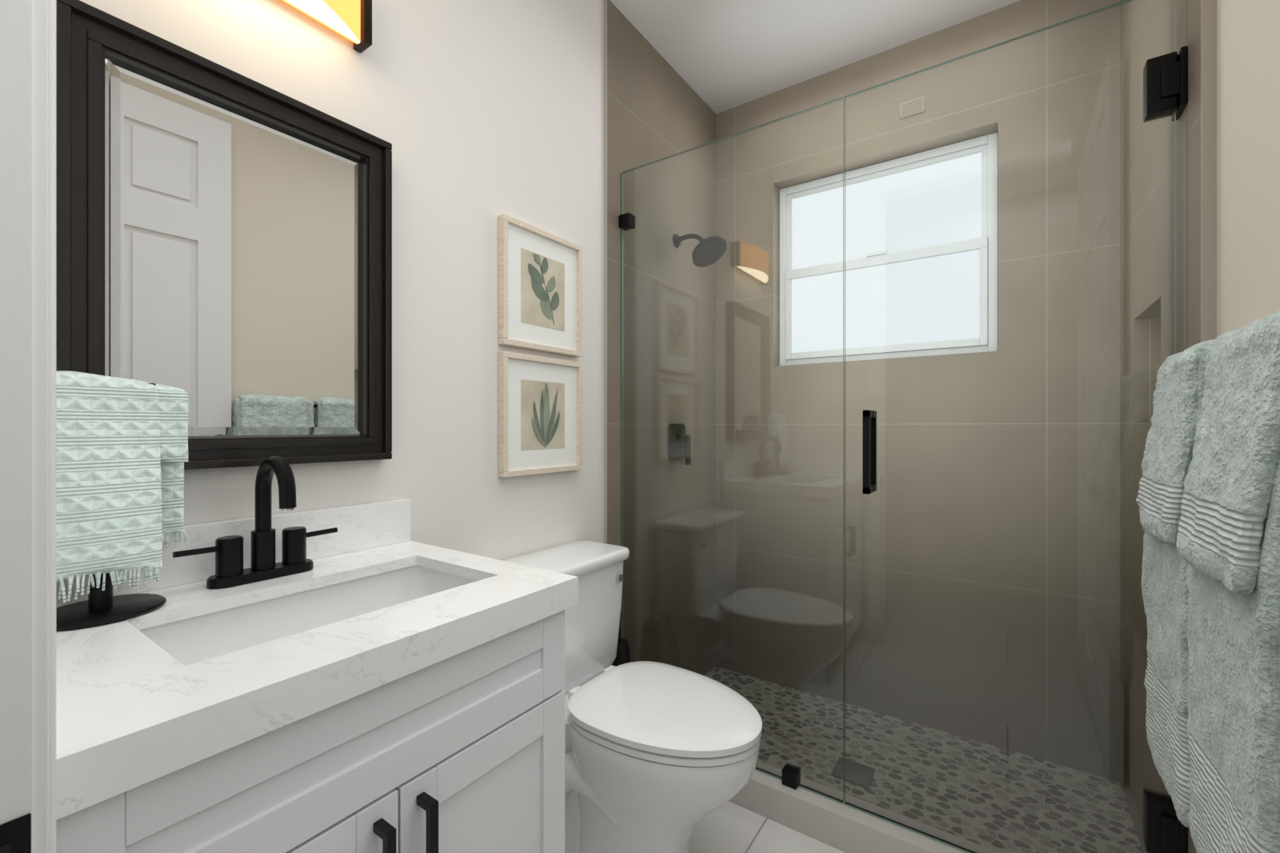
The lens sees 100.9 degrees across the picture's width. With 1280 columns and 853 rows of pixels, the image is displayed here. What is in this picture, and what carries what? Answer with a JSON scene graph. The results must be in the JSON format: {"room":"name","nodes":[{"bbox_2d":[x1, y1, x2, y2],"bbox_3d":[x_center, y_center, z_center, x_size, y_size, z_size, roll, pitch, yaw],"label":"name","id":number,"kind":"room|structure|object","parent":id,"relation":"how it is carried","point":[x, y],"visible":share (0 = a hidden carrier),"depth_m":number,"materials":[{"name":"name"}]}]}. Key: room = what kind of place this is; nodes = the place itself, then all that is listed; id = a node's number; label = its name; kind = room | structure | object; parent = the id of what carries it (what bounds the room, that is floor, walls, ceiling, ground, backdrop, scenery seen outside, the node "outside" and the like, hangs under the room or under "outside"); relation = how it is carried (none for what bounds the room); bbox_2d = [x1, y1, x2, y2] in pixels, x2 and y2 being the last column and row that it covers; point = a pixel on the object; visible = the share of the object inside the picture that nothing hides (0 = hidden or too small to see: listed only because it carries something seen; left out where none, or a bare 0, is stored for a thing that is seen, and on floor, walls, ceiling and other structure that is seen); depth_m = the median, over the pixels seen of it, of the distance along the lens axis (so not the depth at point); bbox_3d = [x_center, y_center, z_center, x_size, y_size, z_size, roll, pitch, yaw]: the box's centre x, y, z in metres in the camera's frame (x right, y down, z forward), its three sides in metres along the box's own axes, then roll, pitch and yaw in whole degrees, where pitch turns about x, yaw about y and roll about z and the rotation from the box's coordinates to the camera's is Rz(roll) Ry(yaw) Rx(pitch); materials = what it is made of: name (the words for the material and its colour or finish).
{"room":"bathroom","nodes":[
{"label":"bathroom","id":0,"kind":"room"},
{"bbox_2d":[80,0,1279,852],"bbox_3d":[0.455,-0.230,0.409,3.120,2.840,3.790,0,0,35],"label":"wall","id":1,"kind":"structure","parent":0,"point":[994,562],"depth_m":1.89,"materials":[{"name":"paint"}]},
{"bbox_2d":[0,0,55,852],"bbox_3d":[-0.117,-0.077,0.082,1.005,2.535,0.151,0,0,35],"label":"door","id":2,"kind":"structure","parent":1,"relation":"in","point":[27,27],"depth_m":0.37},
{"bbox_2d":[56,0,391,469],"bbox_3d":[-0.734,-0.287,1.011,0.039,0.725,0.523,0,0,35],"label":"framed mirror","id":3,"kind":"object","parent":1,"relation":"attached to","point":[224,238],"visible":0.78,"depth_m":0.97,"materials":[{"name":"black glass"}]},
{"bbox_2d":[282,0,371,52],"bbox_3d":[-0.713,-0.905,0.983,0.106,0.128,0.442,0,0,35],"label":"sconce","id":4,"kind":"object","parent":1,"relation":"attached to","point":[352,19],"visible":1,"depth_m":1.12,"materials":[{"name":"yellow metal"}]},
{"bbox_2d":[498,350,582,477],"bbox_3d":[-0.300,-0.035,1.647,0.025,0.360,0.338,0,0,35],"label":"picture frame","id":5,"kind":"object","parent":1,"relation":"attached to","point":[540,398],"visible":1,"depth_m":1.62,"materials":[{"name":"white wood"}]},
{"bbox_2d":[498,213,582,356],"bbox_3d":[-0.300,-0.420,1.647,0.025,0.370,0.338,0,0,35],"label":"picture frame","id":6,"kind":"object","parent":1,"relation":"attached to","point":[540,271],"visible":1,"depth_m":1.62,"materials":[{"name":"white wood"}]},
{"bbox_2d":[668,423,690,464],"bbox_3d":[0.185,0.076,2.289,0.066,0.178,0.130,0,0,35],"label":"shower valve","id":7,"kind":"object","parent":1,"relation":"attached to","point":[678,442],"visible":1,"depth_m":2.27,"materials":[{"name":"metal"}]},
{"bbox_2d":[672,233,726,267],"bbox_3d":[0.250,-0.761,2.236,0.232,0.158,0.155,0,0,35],"label":"shower head","id":8,"kind":"object","parent":1,"relation":"attached to","point":[710,250],"visible":1,"depth_m":2.21},
{"bbox_2d":[780,132,997,365],"bbox_3d":[1.021,-0.705,2.277,0.860,0.846,0.064,0,0,35],"label":"window","id":9,"kind":"structure","parent":1,"relation":"in","point":[922,228],"depth_m":2.24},
{"bbox_2d":[900,96,924,118],"bbox_3d":[1.092,-1.280,2.123,0.090,0.060,0.005,0,0,35],"label":"air vent","id":10,"kind":"object","parent":1,"relation":"in","point":[917,106],"visible":1,"depth_m":2.12,"materials":[{"name":"plastic"}]},
{"bbox_2d":[1136,308,1279,852],"bbox_3d":[0.870,0.253,0.787,0.134,0.788,0.605,0,0,35],"label":"hanging towels","id":11,"kind":"object","parent":1,"relation":"attached to","point":[1208,498],"visible":1,"depth_m":0.68,"materials":[{"name":"teal fabric"}]},
{"bbox_2d":[689,666,1142,852],"bbox_3d":[0.420,1.170,0.359,2.920,0.160,3.670,0,0,35],"label":"floor","id":12,"kind":"structure","parent":0,"point":[978,797],"depth_m":1.69,"materials":[{"name":"stone"}]},
{"bbox_2d":[56,498,578,852],"bbox_3d":[-0.523,0.682,0.848,0.568,1.015,0.664,0,0,35],"label":"vanity","id":13,"kind":"object","parent":12,"relation":"on","point":[394,693],"visible":0.92,"depth_m":0.71,"materials":[{"name":"white paint"}]},
{"bbox_2d":[56,370,188,631],"bbox_3d":[-0.790,0.098,0.777,0.173,0.354,0.147,0,0,-23],"label":"towel stand","id":14,"kind":"object","parent":13,"relation":"on","point":[122,443],"visible":0.73,"depth_m":0.77,"materials":[{"name":"fabric"}]},
{"bbox_2d":[172,456,337,588],"bbox_3d":[-0.651,0.163,0.940,0.140,0.222,0.255,0,0,35],"label":"faucet","id":15,"kind":"object","parent":13,"relation":"on","point":[230,572],"visible":1,"depth_m":0.95,"materials":[{"name":"black metal"}]},
{"bbox_2d":[612,613,630,666],"bbox_3d":[-0.072,0.923,1.859,0.088,0.534,0.088,0,0,35],"label":"toilet brush","id":16,"kind":"object","parent":12,"relation":"on","point":[623,655],"visible":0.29,"depth_m":1.83,"materials":[{"name":"black plastic"}]},
{"bbox_2d":[504,540,762,852],"bbox_3d":[-0.029,0.791,1.415,0.729,0.815,0.474,0,0,35],"label":"toilet","id":17,"kind":"object","parent":12,"relation":"on","point":[652,749],"visible":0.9,"depth_m":1.29,"materials":[{"name":"ceramic"}]},
{"bbox_2d":[618,0,1187,852],"bbox_3d":[0.546,0.070,1.554,1.497,2.039,0.100,0,0,34],"label":"glass","id":18,"kind":"object","parent":12,"relation":"on","point":[1165,77],"visible":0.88,"depth_m":1.15,"materials":[{"name":"clear glass"}]}
]}

